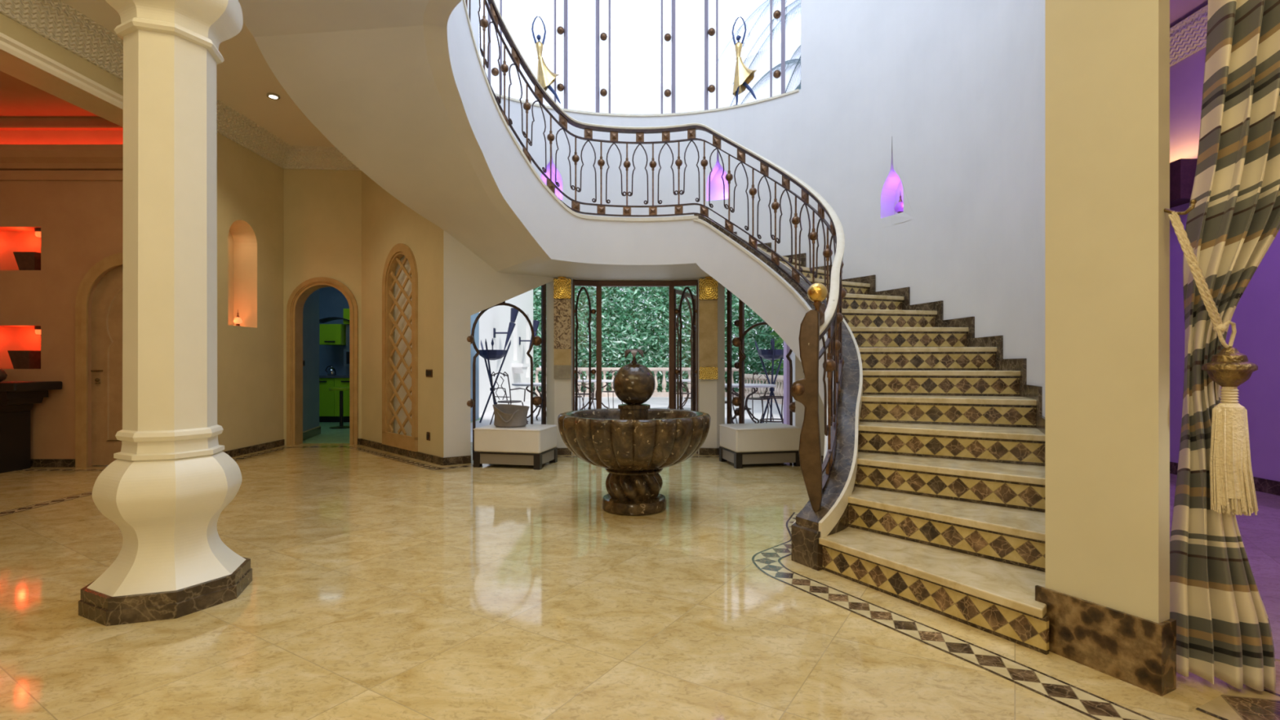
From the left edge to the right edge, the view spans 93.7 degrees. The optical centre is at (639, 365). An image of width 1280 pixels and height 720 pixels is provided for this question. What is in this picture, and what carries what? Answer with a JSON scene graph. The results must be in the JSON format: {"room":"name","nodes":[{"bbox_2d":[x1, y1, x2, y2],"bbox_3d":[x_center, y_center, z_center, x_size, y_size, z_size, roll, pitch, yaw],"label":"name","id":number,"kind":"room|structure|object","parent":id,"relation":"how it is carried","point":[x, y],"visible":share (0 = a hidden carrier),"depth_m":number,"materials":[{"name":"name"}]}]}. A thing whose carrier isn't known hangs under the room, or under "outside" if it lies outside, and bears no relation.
{"room":"entrance hall","nodes":[
{"label":"entrance hall","id":0,"kind":"room"},
{"bbox_2d":[0,231,40,368],"bbox_3d":[-7.050,-0.725,6.745,1.300,1.750,0.030,0,0,0],"label":"wall","id":1,"kind":"structure","parent":0,"point":[11,242],"depth_m":6.73,"materials":[{"name":"paint"}]},
{"bbox_2d":[0,71,101,117],"bbox_3d":[-7.350,-2.740,1.650,4.100,0.120,9.700,0,0,0],"label":"ceiling","id":2,"kind":"structure","parent":0,"point":[18,98],"depth_m":6.16,"materials":[{"name":"paint"}]},
{"bbox_2d":[0,117,123,466],"bbox_3d":[-7.150,-0.920,6.610,4.500,4.040,0.220,0,0,0],"label":"wall","id":3,"kind":"structure","parent":0,"point":[80,222],"depth_m":6.50,"materials":[{"name":"paint"}]},
{"bbox_2d":[7,350,40,368],"bbox_3d":[-6.740,-0.060,6.620,0.233,0.200,0.233,0,0,0],"label":"pot","id":4,"kind":"object","parent":3,"relation":"in","point":[20,359],"visible":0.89,"depth_m":6.53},
{"bbox_2d":[13,252,40,270],"bbox_3d":[-6.680,-1.130,6.620,0.233,0.200,0.233,0,0,0],"label":"pot","id":5,"kind":"object","parent":3,"relation":"in","point":[24,260],"visible":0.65,"depth_m":6.53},
{"bbox_2d":[31,458,75,466],"bbox_3d":[-7.700,1.058,6.491,3.200,0.085,0.018,0,0,0],"label":"baseboard","id":6,"kind":"structure","parent":3,"relation":"attached to","point":[34,462],"depth_m":6.48,"materials":[{"name":"brown stone"}]},
{"bbox_2d":[0,144,123,180],"bbox_3d":[-7.350,-2.160,6.400,4.100,0.320,0.200,0,0,0],"label":"trim","id":7,"kind":"structure","parent":3,"relation":"attached to","point":[17,162],"depth_m":6.40,"materials":[{"name":"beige paint"}]},
{"bbox_2d":[0,125,123,130],"bbox_3d":[-7.350,-2.555,6.465,4.100,0.020,0.070,0,0,0],"label":"trim","id":8,"kind":"structure","parent":3,"relation":"attached to","point":[2,127],"depth_m":6.45,"materials":[{"name":"red paint"}]},
{"bbox_2d":[75,252,122,467],"bbox_3d":[-5.500,-0.060,6.518,1.160,2.320,0.145,0,0,0],"label":"arched wooden door","id":9,"kind":"structure","parent":3,"relation":"in","point":[106,371],"depth_m":6.54,"materials":[{"name":"brown wood"}]},
{"bbox_2d":[0,13,283,451],"bbox_3d":[-5.100,-0.920,2.525,0.400,4.040,11.450,0,0,0],"label":"wall","id":10,"kind":"structure","parent":0,"point":[250,186],"depth_m":7.48,"materials":[{"name":"beige paint"}]},
{"bbox_2d":[0,32,123,110],"bbox_3d":[-4.860,-2.470,1.650,0.080,0.120,9.700,0,0,0],"label":"trim","id":11,"kind":"structure","parent":10,"relation":"attached to","point":[8,45],"depth_m":5.00,"materials":[{"name":"white"}]},
{"bbox_2d":[223,439,284,457],"bbox_3d":[-4.891,1.058,7.480,0.018,0.085,1.520,0,0,0],"label":"baseboard","id":12,"kind":"structure","parent":10,"relation":"attached to","point":[236,452],"depth_m":7.61,"materials":[{"name":"brown stone"}]},
{"bbox_2d":[61,0,334,146],"bbox_3d":[-0.750,-3.020,2.700,8.300,0.160,11.800,0,0,0],"label":"ceiling","id":13,"kind":"structure","parent":0,"point":[244,79],"depth_m":6.34,"materials":[{"name":"paint"}]},
{"bbox_2d":[228,231,233,325],"bbox_3d":[-5.220,-1.150,7.400,0.040,1.700,1.000,0,0,0],"label":"wall","id":14,"kind":"structure","parent":0,"point":[230,237],"depth_m":7.62,"materials":[{"name":"beige paint"}]},
{"bbox_2d":[302,288,319,431],"bbox_3d":[-5.053,-0.395,9.026,0.120,2.990,1.152,0,0,-14],"label":"door","id":15,"kind":"structure","parent":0,"point":[311,306],"depth_m":9.18,"materials":[{"name":"blue paint"}]},
{"bbox_2d":[302,426,320,440],"bbox_3d":[-4.987,1.035,9.047,0.020,0.130,1.162,0,0,-14],"label":"baseboard","id":16,"kind":"structure","parent":15,"relation":"attached to","point":[315,431],"depth_m":9.12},
{"bbox_2d":[283,168,361,445],"bbox_3d":[-4.387,-0.920,8.395,1.042,4.040,0.220,0,0,-4],"label":"wall","id":17,"kind":"structure","parent":0,"point":[322,208],"depth_m":8.28,"materials":[{"name":"beige paint"}]},
{"bbox_2d":[286,276,358,445],"bbox_3d":[-4.381,-0.058,8.360,0.940,2.315,0.250,0,0,-4],"label":"door frame","id":18,"kind":"structure","parent":17,"relation":"attached to","point":[295,303],"depth_m":8.27,"materials":[{"name":"brown wood"}]},
{"bbox_2d":[358,438,471,465],"bbox_3d":[-2.986,1.058,7.428,2.542,0.085,0.305,0,0,39],"label":"baseboard","id":19,"kind":"structure","parent":17,"relation":"attached to","point":[415,455],"depth_m":6.99,"materials":[{"name":"brown stone"}]},
{"bbox_2d":[319,286,479,419],"bbox_3d":[-5.650,-0.400,12.200,4.700,3.000,0.200,0,0,0],"label":"wall","id":20,"kind":"structure","parent":0,"point":[332,303],"depth_m":12.10,"materials":[{"name":"blue paint"}]},
{"bbox_2d":[319,324,346,345],"bbox_3d":[-5.990,-0.600,11.828,0.420,0.400,0.505,0,0,0],"label":"upper cabinet","id":21,"kind":"object","parent":20,"relation":"attached to","point":[329,334],"visible":0.95,"depth_m":11.60,"materials":[{"name":"green"}]},
{"bbox_2d":[343,308,349,324],"bbox_3d":[-5.170,-0.950,11.828,1.140,0.300,0.505,0,0,0],"label":"upper cabinet","id":22,"kind":"object","parent":20,"relation":"attached to","point":[346,311],"visible":0.11,"depth_m":11.60,"materials":[{"name":"green"}]},
{"bbox_2d":[319,316,349,323],"bbox_3d":[-5.890,-0.880,11.690,0.720,0.100,0.320,0,0,0],"label":"hood","id":23,"kind":"object","parent":22,"relation":"attached to","point":[331,318],"visible":0.73,"depth_m":11.60,"materials":[{"name":"black plastic"}]},
{"bbox_2d":[361,171,443,457],"bbox_3d":[-2.967,-0.920,7.502,0.120,4.040,2.418,0,0,-45],"label":"wall","id":24,"kind":"structure","parent":0,"point":[387,222],"depth_m":7.44,"materials":[{"name":"beige paint"}]},
{"bbox_2d":[0,0,360,170],"bbox_3d":[-4.064,-2.820,2.560,1.673,0.240,11.520,0,0,0],"label":"trim","id":25,"kind":"structure","parent":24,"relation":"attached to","point":[57,21],"depth_m":5.44,"materials":[{"name":"white"}]},
{"bbox_2d":[382,243,417,451],"bbox_3d":[-2.940,-0.242,7.432,0.120,2.514,0.987,0,0,-45],"label":"lattice window","id":26,"kind":"structure","parent":24,"relation":"in","point":[405,436],"depth_m":7.51,"materials":[{"name":"brown wood"}]},
{"bbox_2d":[471,313,476,421],"bbox_3d":[-3.375,-0.400,10.325,0.150,3.000,3.550,0,0,0],"label":"wall","id":27,"kind":"structure","parent":0,"point":[473,317],"depth_m":11.86,"materials":[{"name":"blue paint"}]},
{"bbox_2d":[443,230,554,457],"bbox_3d":[-1.638,-0.260,7.018,1.331,2.720,0.120,0,0,-34],"label":"wall","id":28,"kind":"structure","parent":0,"point":[471,286],"depth_m":6.71,"materials":[{"name":"white paint"}]},
{"bbox_2d":[466,284,546,460],"bbox_3d":[-1.575,0.040,7.047,1.009,2.120,0.122,0,0,-34],"label":"screen","id":29,"kind":"object","parent":28,"relation":"attached to","point":[536,340],"visible":0.93,"depth_m":7.22,"materials":[{"name":"brown metal"}]},
{"bbox_2d":[479,288,533,413],"bbox_3d":[-3.850,-0.990,14.700,0.300,4.220,12.200,0,0,0],"label":"wall","id":30,"kind":"structure","parent":0,"point":[498,317],"depth_m":16.53,"materials":[{"name":"white paint"}]},
{"bbox_2d":[493,307,518,350],"bbox_3d":[-3.394,-0.915,15.245,0.646,1.098,0.266,0,0,-23],"label":"torch","id":31,"kind":"object","parent":30,"relation":"attached to","point":[513,313],"visible":0.87,"depth_m":15.21,"materials":[{"name":"blue metal"}]},
{"bbox_2d":[510,307,518,322],"bbox_3d":[-3.211,-1.276,15.356,0.224,0.378,0.202,0,0,-21],"label":"cup","id":32,"kind":"object","parent":31,"relation":"on","point":[513,313],"depth_m":15.26,"materials":[{"name":"blue metal"}]},
{"bbox_2d":[511,363,528,373],"bbox_3d":[-3.540,0.095,17.800,0.320,0.290,1.000,0,0,0],"label":"wall bracket","id":33,"kind":"object","parent":30,"relation":"attached to","point":[517,368],"visible":1,"depth_m":17.48,"materials":[{"name":"white ceramic"}]},
{"bbox_2d":[519,320,539,355],"bbox_3d":[-3.394,-0.846,18.445,0.646,1.098,0.266,0,0,-23],"label":"torch","id":34,"kind":"object","parent":30,"relation":"attached to","point":[535,323],"visible":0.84,"depth_m":18.45,"materials":[{"name":"blue metal"}]},
{"bbox_2d":[533,320,539,332],"bbox_3d":[-3.211,-1.206,18.556,0.224,0.378,0.202,0,0,-21],"label":"cup","id":35,"kind":"object","parent":34,"relation":"on","point":[535,323],"depth_m":18.46,"materials":[{"name":"blue metal"}]},
{"bbox_2d":[540,164,559,197],"bbox_3d":[-1.136,-2.560,7.629,0.467,1.200,0.020,0,0,-23],"label":"wall lamp","id":36,"kind":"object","parent":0,"point":[544,179],"depth_m":7.61,"materials":[{"name":"white paint"}]},
{"bbox_2d":[546,278,573,453],"bbox_3d":[-0.995,0.015,7.490,0.330,2.170,0.260,0,0,0],"label":"wall","id":37,"kind":"structure","parent":0,"point":[559,392],"depth_m":7.38,"materials":[{"name":"white paint"}]},
{"bbox_2d":[553,279,571,378],"bbox_3d":[-0.947,-0.448,7.338,0.210,1.215,0.045,0,0,0],"label":"wall plaque","id":38,"kind":"object","parent":37,"relation":"attached to","point":[562,287],"visible":1,"depth_m":7.33,"materials":[{"name":"grey stone"}]},
{"bbox_2d":[557,448,571,455],"bbox_3d":[-1.009,1.058,7.373,0.329,0.085,0.075,0,0,7],"label":"baseboard","id":39,"kind":"structure","parent":37,"relation":"attached to","point":[560,451],"depth_m":7.36,"materials":[{"name":"brown stone"}]},
{"bbox_2d":[573,280,697,453],"bbox_3d":[-0.056,0.018,7.570,1.592,2.165,0.160,0,0,0],"label":"door frame","id":40,"kind":"structure","parent":37,"relation":"attached to","point":[598,284],"depth_m":7.57,"materials":[{"name":"brown metal"}]},
{"bbox_2d":[674,288,696,410],"bbox_3d":[0.607,0.055,8.073,0.082,2.070,0.846,0,0,24],"label":"door leaf","id":41,"kind":"structure","parent":40,"relation":"in","point":[686,295],"depth_m":7.88,"materials":[{"name":"brown"}]},
{"bbox_2d":[0,391,1279,719],"bbox_3d":[-0.250,1.168,11.900,18.500,0.144,30.200,0,0,0],"label":"floor","id":42,"kind":"structure","parent":0,"point":[380,588],"depth_m":2.63,"materials":[{"name":"stone"}]},
{"bbox_2d":[0,381,62,473],"bbox_3d":[-7.150,0.635,6.200,1.900,0.930,0.500,0,0,0],"label":"console table","id":43,"kind":"object","parent":42,"relation":"on","point":[17,398],"visible":1,"depth_m":6.23,"materials":[{"name":"black wood"}]},
{"bbox_2d":[0,491,92,515],"bbox_3d":[-4.720,1.099,1.650,0.120,0.001,9.300,0,0,0],"label":"trim","id":44,"kind":"structure","parent":42,"relation":"on","point":[15,510],"depth_m":4.75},
{"bbox_2d":[15,469,103,471],"bbox_3d":[-7.200,1.099,6.300,4.000,0.001,0.100,0,0,0],"label":"trim","id":45,"kind":"structure","parent":42,"relation":"on","point":[20,469],"depth_m":6.26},
{"bbox_2d":[78,0,252,626],"bbox_3d":[-2.227,-0.920,2.854,0.600,4.040,0.600,0,0,-18],"label":"column","id":46,"kind":"structure","parent":42,"relation":"on","point":[170,482],"depth_m":2.71,"materials":[{"name":"white stone"}]},
{"bbox_2d":[319,377,349,422],"bbox_3d":[-5.375,0.668,11.777,1.950,0.856,0.605,0,0,0],"label":"base cabinet","id":47,"kind":"object","parent":42,"relation":"on","point":[329,401],"depth_m":11.50,"materials":[{"name":"green"}]},
{"bbox_2d":[319,375,349,377],"bbox_3d":[-5.400,0.220,11.785,2.000,0.040,0.630,0,0,0],"label":"countertop","id":48,"kind":"structure","parent":47,"relation":"on","point":[320,376],"depth_m":11.47,"materials":[{"name":"grey"}]},
{"bbox_2d":[324,365,336,375],"bbox_3d":[-6.033,0.100,11.729,0.187,0.200,0.156,0,0,35],"label":"kettle","id":49,"kind":"object","parent":48,"relation":"on","point":[331,371],"visible":0.94,"depth_m":11.67,"materials":[{"name":"silver metal"}]},
{"bbox_2d":[346,324,349,375],"bbox_3d":[-5.330,-0.300,11.915,0.860,1.000,0.330,0,0,0],"label":"housing","id":50,"kind":"object","parent":48,"relation":"on","point":[347,325],"visible":0.07,"depth_m":11.75,"materials":[{"name":"silver metal"}]},
{"bbox_2d":[343,348,349,366],"bbox_3d":[-5.370,-0.150,11.685,0.740,0.340,0.229,0,0,0],"label":"oven","id":51,"kind":"object","parent":50,"relation":"in","point":[346,351],"visible":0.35,"depth_m":11.62,"materials":[{"name":"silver metal"}]},
{"bbox_2d":[328,386,349,428],"bbox_3d":[-5.250,0.741,10.550,0.400,0.711,0.400,0,0,0],"label":"bar stool","id":52,"kind":"object","parent":42,"relation":"on","point":[340,389],"visible":0.84,"depth_m":10.52,"materials":[{"name":"green"}]},
{"bbox_2d":[233,445,473,470],"bbox_3d":[-3.249,1.099,7.242,3.062,0.001,1.873,0,0,0],"label":"trim","id":53,"kind":"structure","parent":42,"relation":"on","point":[404,460],"depth_m":7.21,"materials":[{"name":"brown stone"}]},
{"bbox_2d":[479,337,511,422],"bbox_3d":[-2.878,0.293,11.757,0.625,1.666,0.635,0,0,0],"label":"tripod brazier","id":54,"kind":"object","parent":42,"relation":"on","point":[489,354],"visible":0.94,"depth_m":11.71,"materials":[{"name":"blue metal"}]},
{"bbox_2d":[479,349,506,359],"bbox_3d":[-2.900,-0.200,11.800,0.550,0.200,0.550,0,0,0],"label":"bowl","id":55,"kind":"object","parent":54,"relation":"on","point":[489,354],"depth_m":11.60,"materials":[{"name":"blue metal"}]},
{"bbox_2d":[489,371,528,424],"bbox_3d":[-2.413,0.617,11.029,0.521,1.014,0.549,0,0,31],"label":"chair","id":56,"kind":"object","parent":42,"relation":"on","point":[507,401],"visible":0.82,"depth_m":10.90,"materials":[{"name":"metal"}]},
{"bbox_2d":[473,423,557,469],"bbox_3d":[-1.370,0.887,6.660,0.764,0.425,0.546,0,0,12],"label":"ottoman","id":57,"kind":"object","parent":42,"relation":"on","point":[535,445],"visible":0.92,"depth_m":6.42,"materials":[{"name":"leather"}]},
{"bbox_2d":[493,404,529,427],"bbox_3d":[-1.425,0.555,6.610,0.403,0.241,0.322,0,0,0],"label":"basket","id":58,"kind":"object","parent":57,"relation":"on","point":[506,415],"visible":1,"depth_m":6.52,"materials":[{"name":"beige wicker"}]},
{"bbox_2d":[474,423,556,453],"bbox_3d":[-1.370,0.805,6.660,0.760,0.260,0.540,0,0,12],"label":"cushion","id":59,"kind":"object","parent":57,"relation":"on","point":[530,438],"depth_m":6.41,"materials":[{"name":"fabric"}]},
{"bbox_2d":[511,382,541,422],"bbox_3d":[-1.950,0.748,12.000,1.200,0.776,1.200,0,0,0],"label":"table","id":60,"kind":"object","parent":42,"relation":"on","point":[527,384],"visible":0.34,"depth_m":11.87,"materials":[{"name":"metal"}]},
{"bbox_2d":[574,370,595,409],"bbox_3d":[-1.363,0.617,13.879,0.521,1.014,0.549,0,0,31],"label":"chair","id":61,"kind":"object","parent":42,"relation":"on","point":[579,373],"visible":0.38,"depth_m":13.69,"materials":[{"name":"metal"}]},
{"bbox_2d":[577,379,613,409],"bbox_3d":[-1.100,0.748,14.600,1.200,0.776,1.200,0,0,0],"label":"table","id":62,"kind":"object","parent":42,"relation":"on","point":[606,381],"visible":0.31,"depth_m":14.55,"materials":[{"name":"metal"}]},
{"bbox_2d":[601,369,622,408],"bbox_3d":[-0.738,0.617,15.322,0.521,1.014,0.549,0,0,29],"label":"chair","id":63,"kind":"object","parent":42,"relation":"on","point":[607,391],"visible":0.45,"depth_m":15.52,"materials":[{"name":"metal"}]},
{"bbox_2d":[557,348,711,515],"bbox_3d":[-0.045,0.487,4.620,1.167,1.226,1.176,0,0,-8],"label":"fountain","id":64,"kind":"object","parent":42,"relation":"on","point":[633,441],"visible":1,"depth_m":4.34,"materials":[{"name":"stone"}]},
{"bbox_2d":[557,408,711,471],"bbox_3d":[-0.045,0.577,4.620,1.176,0.417,1.167,0,0,0],"label":"bowl","id":65,"kind":"object","parent":64,"relation":"on","point":[612,439],"depth_m":4.18,"materials":[{"name":"stone"}]},
{"bbox_2d":[534,367,738,396],"bbox_3d":[-0.050,0.600,21.500,7.470,1.040,0.320,0,0,0],"label":"stone balustrade","id":66,"kind":"object","parent":42,"relation":"on","point":[664,393],"visible":0.21,"depth_m":21.36,"materials":[{"name":"white stone"}]},
{"bbox_2d":[238,0,1048,654],"bbox_3d":[0.000,-1.267,4.963,5.510,4.734,5.385,0,0,0],"label":"staircase","id":67,"kind":"structure","parent":42,"relation":"on","point":[940,442],"depth_m":4.45,"materials":[{"name":"stone"}]},
{"bbox_2d":[465,0,846,511],"bbox_3d":[0.119,-1.878,5.139,3.206,5.396,2.651,0,0,24],"label":"stair railing","id":68,"kind":"object","parent":67,"relation":"on","point":[828,316],"visible":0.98,"depth_m":5.55,"materials":[{"name":"metal"}]},
{"bbox_2d":[533,285,783,393],"bbox_3d":[0.030,-2.481,24.688,27.440,7.364,5.741,0,0,0],"label":"foliage","id":69,"kind":"object","parent":42,"relation":"on","point":[762,333],"visible":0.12,"depth_m":22.57,"materials":[{"name":"green plant"}]},
{"bbox_2d":[666,379,690,408],"bbox_3d":[1.250,0.748,15.000,1.200,0.776,1.200,0,0,0],"label":"table","id":70,"kind":"object","parent":42,"relation":"on","point":[687,397],"visible":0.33,"depth_m":14.93,"materials":[{"name":"metal"}]},
{"bbox_2d":[724,383,776,423],"bbox_3d":[1.950,0.748,11.300,1.200,0.776,1.200,0,0,0],"label":"table","id":71,"kind":"object","parent":42,"relation":"on","point":[753,386],"visible":0.56,"depth_m":11.12,"materials":[{"name":"metal"}]},
{"bbox_2d":[744,370,773,422],"bbox_3d":[2.364,0.617,12.021,0.521,1.014,0.549,0,0,34],"label":"chair","id":72,"kind":"object","parent":42,"relation":"on","point":[752,398],"visible":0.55,"depth_m":12.15,"materials":[{"name":"metal"}]},
{"bbox_2d":[718,0,800,106],"bbox_3d":[4.500,-3.526,12.806,5.451,9.459,5.558,0,0,21],"label":"palm tree","id":73,"kind":"object","parent":42,"relation":"on","point":[798,2],"visible":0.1,"depth_m":12.92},
{"bbox_2d":[719,422,801,468],"bbox_3d":[1.340,0.887,6.730,0.764,0.425,0.546,0,0,-12],"label":"ottoman","id":74,"kind":"object","parent":42,"relation":"on","point":[740,444],"visible":0.91,"depth_m":6.49,"materials":[{"name":"fabric"}]},
{"bbox_2d":[720,422,801,453],"bbox_3d":[1.340,0.805,6.730,0.760,0.260,0.540,0,0,-12],"label":"cushion","id":75,"kind":"object","parent":74,"relation":"on","point":[760,437],"depth_m":6.49,"materials":[{"name":"leather"}]},
{"bbox_2d":[744,373,783,404],"bbox_3d":[3.924,0.710,15.794,0.965,0.820,10.972,0,0,1],"label":"stone balustrade","id":76,"kind":"object","parent":42,"relation":"on","point":[779,389],"visible":0.22,"depth_m":19.08,"materials":[{"name":"white stone"}]},
{"bbox_2d":[755,337,783,423],"bbox_3d":[2.572,0.293,11.557,0.625,1.666,0.635,0,0,0],"label":"tripod brazier","id":77,"kind":"object","parent":42,"relation":"on","point":[772,354],"visible":0.84,"depth_m":11.52,"materials":[{"name":"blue metal"}]},
{"bbox_2d":[757,349,783,359],"bbox_3d":[2.550,-0.200,11.600,0.550,0.200,0.550,0,0,0],"label":"bowl","id":78,"kind":"object","parent":77,"relation":"on","point":[769,354],"depth_m":11.40,"materials":[{"name":"blue metal"}]},
{"bbox_2d":[740,44,800,104],"bbox_3d":[4.865,-3.228,14.956,5.062,8.864,4.941,0,0,34],"label":"palm tree","id":79,"kind":"object","parent":42,"relation":"on","point":[797,50],"visible":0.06,"depth_m":14.72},
{"bbox_2d":[759,395,783,423],"bbox_3d":[2.450,0.845,10.900,0.556,0.555,0.556,0,0,38],"label":"round side table","id":80,"kind":"object","parent":42,"relation":"on","point":[760,397],"visible":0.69,"depth_m":10.82,"materials":[{"name":"metal"}]},
{"bbox_2d":[768,327,783,383],"bbox_3d":[6.202,-1.282,16.479,3.431,5.407,11.838,0,0,0],"label":"foliage","id":81,"kind":"object","parent":42,"relation":"on","point":[774,333],"visible":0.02,"depth_m":21.68,"materials":[{"name":"green plant"}]},
{"bbox_2d":[751,511,1154,719],"bbox_3d":[1.299,1.099,2.776,1.341,0.001,3.423,0,0,0],"label":"trim","id":82,"kind":"structure","parent":42,"relation":"on","point":[767,561],"depth_m":2.36,"materials":[{"name":"tile"}]},
{"bbox_2d":[1195,684,1279,719],"bbox_3d":[2.451,1.099,0.971,1.353,0.001,2.217,0,0,0],"label":"trim","id":83,"kind":"structure","parent":42,"relation":"on","point":[1246,703],"depth_m":1.94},
{"bbox_2d":[697,278,724,454],"bbox_3d":[0.882,0.015,7.490,0.335,2.170,0.260,0,0,0],"label":"wall","id":84,"kind":"structure","parent":0,"point":[711,393],"depth_m":7.38,"materials":[{"name":"white paint"}]},
{"bbox_2d":[698,278,717,379],"bbox_3d":[0.835,-0.443,7.332,0.226,1.225,0.045,0,0,0],"label":"wall plaque","id":85,"kind":"object","parent":84,"relation":"attached to","point":[708,287],"visible":0.95,"depth_m":7.33,"materials":[{"name":"gold metal"}]},
{"bbox_2d":[699,448,719,455],"bbox_3d":[0.896,1.058,7.373,0.335,0.085,0.076,0,0,-7],"label":"baseboard","id":86,"kind":"structure","parent":84,"relation":"attached to","point":[713,451],"depth_m":7.36,"materials":[{"name":"brown stone"}]},
{"bbox_2d":[710,164,728,200],"bbox_3d":[1.014,-2.560,7.676,0.467,1.200,0.020,0,0,20],"label":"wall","id":87,"kind":"structure","parent":0,"point":[717,184],"depth_m":7.67,"materials":[{"name":"white paint"}]},
{"bbox_2d":[494,88,799,116],"bbox_3d":[0.000,-3.183,7.406,3.988,0.025,0.948,0,0,0],"label":"trim","id":88,"kind":"structure","parent":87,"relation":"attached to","point":[797,90],"depth_m":7.49,"materials":[{"name":"white paint"}]},
{"bbox_2d":[531,16,560,105],"bbox_3d":[-1.155,-3.753,7.436,0.223,1.115,0.312,0,0,37],"label":"statuette","id":89,"kind":"object","parent":88,"relation":"on","point":[545,77],"visible":0.89,"depth_m":7.39,"materials":[{"name":"gold"}]},
{"bbox_2d":[731,16,756,105],"bbox_3d":[1.289,-3.753,7.399,0.228,1.115,0.274,0,0,-38],"label":"statuette","id":90,"kind":"object","parent":88,"relation":"on","point":[744,75],"visible":0.98,"depth_m":7.39,"materials":[{"name":"gold"}]},
{"bbox_2d":[467,0,1044,417],"bbox_3d":[0.090,-2.400,4.900,5.761,7.000,5.940,0,0,0],"label":"wall","id":91,"kind":"structure","parent":0,"point":[944,100],"depth_m":5.91,"materials":[{"name":"white paint"}]},
{"bbox_2d":[488,0,785,113],"bbox_3d":[-0.039,-4.470,7.458,3.558,2.560,0.693,0,0,0],"label":"window frame","id":92,"kind":"structure","parent":91,"relation":"in","point":[711,32],"depth_m":7.59,"materials":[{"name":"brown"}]},
{"bbox_2d":[894,193,903,213],"bbox_3d":[2.625,-1.630,6.047,0.114,0.260,0.114,0,0,0],"label":"lantern","id":93,"kind":"object","parent":91,"relation":"on","point":[899,208],"visible":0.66,"depth_m":6.02,"materials":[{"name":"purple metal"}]},
{"bbox_2d":[783,341,790,424],"bbox_3d":[3.800,-1.150,9.100,3.200,4.500,0.200,0,0,0],"label":"wall","id":94,"kind":"structure","parent":0,"point":[786,348],"depth_m":9.01,"materials":[{"name":"paint"}]},
{"bbox_2d":[790,351,795,426],"bbox_3d":[2.325,-1.150,8.025,0.150,4.500,1.950,0,0,0],"label":"wall","id":95,"kind":"structure","parent":0,"point":[793,354],"depth_m":8.77,"materials":[{"name":"white paint"}]},
{"bbox_2d":[795,355,824,455],"bbox_3d":[1.632,0.015,7.013,1.426,2.170,0.120,0,0,38],"label":"wall","id":96,"kind":"structure","parent":0,"point":[799,407],"depth_m":6.78,"materials":[{"name":"white paint"}]},
{"bbox_2d":[726,288,795,425],"bbox_3d":[1.461,0.060,7.148,0.931,2.080,0.173,0,0,40],"label":"screen","id":97,"kind":"object","parent":96,"relation":"attached to","point":[739,341],"visible":0.91,"depth_m":7.32,"materials":[{"name":"brown metal"}]},
{"bbox_2d":[894,181,903,214],"bbox_3d":[2.729,-2.000,6.036,0.020,1.200,0.467,0,0,-23],"label":"wall","id":98,"kind":"structure","parent":0,"point":[900,190],"depth_m":6.17,"materials":[{"name":"white paint"}]},
{"bbox_2d":[1044,0,1169,622],"bbox_3d":[1.792,-0.920,2.241,0.300,4.040,0.361,0,0,-27],"label":"wall pier","id":99,"kind":"object","parent":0,"point":[1107,62],"visible":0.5,"depth_m":2.14,"materials":[{"name":"paint"}]},
{"bbox_2d":[1035,585,1176,696],"bbox_3d":[1.686,0.983,2.197,0.099,0.235,0.405,0,0,-27],"label":"baseboard","id":100,"kind":"object","parent":99,"relation":"attached to","point":[1140,652],"visible":0.89,"depth_m":2.12,"materials":[{"name":"brown stone"}]},
{"bbox_2d":[1164,199,1196,215],"bbox_3d":[1.787,-0.518,1.988,0.021,0.048,0.092,0,0,-22],"label":"curtain hook","id":101,"kind":"object","parent":99,"relation":"attached to","point":[1193,202],"visible":1,"depth_m":1.96,"materials":[{"name":"gold metal"}]},
{"bbox_2d":[1168,211,1258,515],"bbox_3d":[1.887,-0.013,1.988,0.233,0.996,0.143,0,0,27],"label":"tieback","id":102,"kind":"object","parent":101,"relation":"hanging from","point":[1232,486],"visible":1,"depth_m":1.95,"materials":[{"name":"fabric"}]},
{"bbox_2d":[1169,0,1208,28],"bbox_3d":[3.704,-3.360,4.300,3.393,0.080,9.400,0,0,0],"label":"ceiling","id":103,"kind":"structure","parent":0,"point":[1180,10],"depth_m":5.58,"materials":[{"name":"paint"}]},
{"bbox_2d":[1169,0,1279,691],"bbox_3d":[2.101,-0.295,2.018,0.515,2.770,0.194,0,0,33],"label":"striped curtain","id":104,"kind":"object","parent":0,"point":[1224,632],"visible":0.8,"depth_m":2.04,"materials":[{"name":"fabric"}]},
{"bbox_2d":[1169,47,1279,481],"bbox_3d":[5.500,-1.150,4.400,0.200,4.500,9.600,0,0,0],"label":"wall","id":105,"kind":"structure","parent":0,"point":[1256,315],"depth_m":5.37,"materials":[{"name":"paint"}]},
{"bbox_2d":[1169,158,1197,208],"bbox_3d":[5.287,-1.790,6.125,0.215,0.380,0.750,0,0,0],"label":"wall sconce","id":106,"kind":"object","parent":105,"relation":"attached to","point":[1182,171],"depth_m":5.75,"materials":[{"name":"purple"}]},
{"bbox_2d":[1169,4,1208,66],"bbox_3d":[5.280,-3.160,4.350,0.240,0.240,9.300,0,0,0],"label":"trim","id":107,"kind":"structure","parent":105,"relation":"attached to","point":[1188,37],"depth_m":5.77,"materials":[{"name":"white"}]},
{"bbox_2d":[1169,461,1279,495],"bbox_3d":[5.391,1.040,4.300,0.018,0.120,9.200,0,0,0],"label":"baseboard","id":108,"kind":"structure","parent":105,"relation":"attached to","point":[1263,485],"depth_m":5.17,"materials":[{"name":"brown stone"}]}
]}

